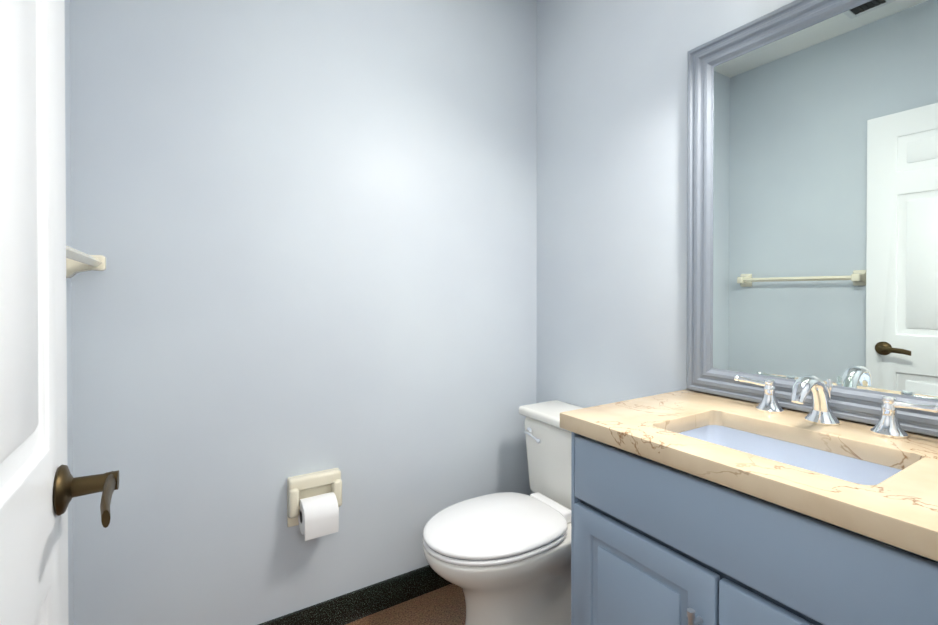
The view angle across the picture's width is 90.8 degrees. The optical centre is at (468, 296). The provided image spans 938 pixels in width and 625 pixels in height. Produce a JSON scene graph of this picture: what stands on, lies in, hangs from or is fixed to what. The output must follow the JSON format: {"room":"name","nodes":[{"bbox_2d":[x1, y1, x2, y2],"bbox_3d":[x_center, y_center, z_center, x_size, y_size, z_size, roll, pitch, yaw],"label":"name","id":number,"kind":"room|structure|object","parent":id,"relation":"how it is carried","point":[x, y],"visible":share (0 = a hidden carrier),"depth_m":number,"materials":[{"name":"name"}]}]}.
{"room":"bathroom","nodes":[
{"label":"bathroom","id":0,"kind":"room"},
{"bbox_2d":[65,0,73,624],"bbox_3d":[-0.669,-0.100,0.509,0.100,2.550,1.680,0,0,-32],"label":"wall","id":1,"kind":"structure","parent":0,"point":[69,318],"depth_m":1.22,"materials":[{"name":"paint"}]},
{"bbox_2d":[0,0,118,624],"bbox_3d":[-0.391,0.159,0.336,0.162,2.026,0.812,0,0,-32],"label":"door","id":2,"kind":"structure","parent":1,"relation":"in","point":[41,486],"depth_m":0.54,"materials":[{"name":"white paint"}]},
{"bbox_2d":[66,245,105,277],"bbox_3d":[-0.826,-0.084,0.936,0.084,0.080,0.638,0,0,-32],"label":"towel rail","id":3,"kind":"object","parent":1,"relation":"attached to","point":[77,261],"visible":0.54,"depth_m":1.14,"materials":[{"name":"beige ceramic"}]},
{"bbox_2d":[70,0,536,624],"bbox_3d":[-0.408,-0.109,1.723,1.830,2.550,0.100,0,0,-32],"label":"wall","id":4,"kind":"structure","parent":0,"point":[308,228],"depth_m":1.54,"materials":[{"name":"paint"}]},
{"bbox_2d":[287,468,341,540],"bbox_3d":[-0.504,0.690,1.540,0.172,0.172,0.117,0,0,-32],"label":"toilet paper","id":5,"kind":"object","parent":4,"relation":"attached to","point":[314,501],"visible":1,"depth_m":1.52,"materials":[{"name":"white paper"}]},
{"bbox_2d":[258,565,451,624],"bbox_3d":[-0.378,1.114,1.684,1.630,0.104,0.015,0,0,-32],"label":"baseboard","id":6,"kind":"structure","parent":4,"relation":"attached to","point":[350,607],"depth_m":1.66,"materials":[{"name":"stone"}]},
{"bbox_2d":[346,583,465,624],"bbox_3d":[0.457,1.201,0.351,1.830,0.050,3.360,0,0,-32],"label":"floor","id":7,"kind":"structure","parent":0,"point":[445,605],"depth_m":1.71,"materials":[{"name":"stone"}]},
{"bbox_2d":[422,400,582,624],"bbox_3d":[0.187,0.806,1.601,0.741,0.720,0.466,0,0,-32],"label":"toilet","id":8,"kind":"object","parent":7,"relation":"on","point":[503,558],"visible":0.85,"depth_m":1.49,"materials":[{"name":"white ceramic"}]},
{"bbox_2d":[560,389,937,624],"bbox_3d":[0.673,0.736,1.001,0.566,0.870,0.798,0,0,-32],"label":"bathroom vanity","id":9,"kind":"object","parent":7,"relation":"on","point":[690,507],"visible":1,"depth_m":0.91,"materials":[{"name":"blue paint"}]},
{"bbox_2d":[734,375,937,437],"bbox_3d":[0.806,0.241,1.081,0.184,0.118,0.422,0,0,-32],"label":"faucet","id":10,"kind":"object","parent":9,"relation":"on","point":[886,425],"visible":1,"depth_m":1.06,"materials":[{"name":"silver metal"}]},
{"bbox_2d":[536,0,794,407],"bbox_3d":[0.797,-0.107,1.428,0.100,2.550,1.680,0,0,-32],"label":"wall","id":11,"kind":"structure","parent":0,"point":[611,201],"depth_m":1.73,"materials":[{"name":"paint"}]},
{"bbox_2d":[686,0,937,436],"bbox_3d":[0.899,-0.234,1.136,0.032,1.061,0.768,0,0,-32],"label":"mirror","id":12,"kind":"object","parent":11,"relation":"attached to","point":[812,187],"visible":0.92,"depth_m":1.17,"materials":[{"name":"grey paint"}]}
]}

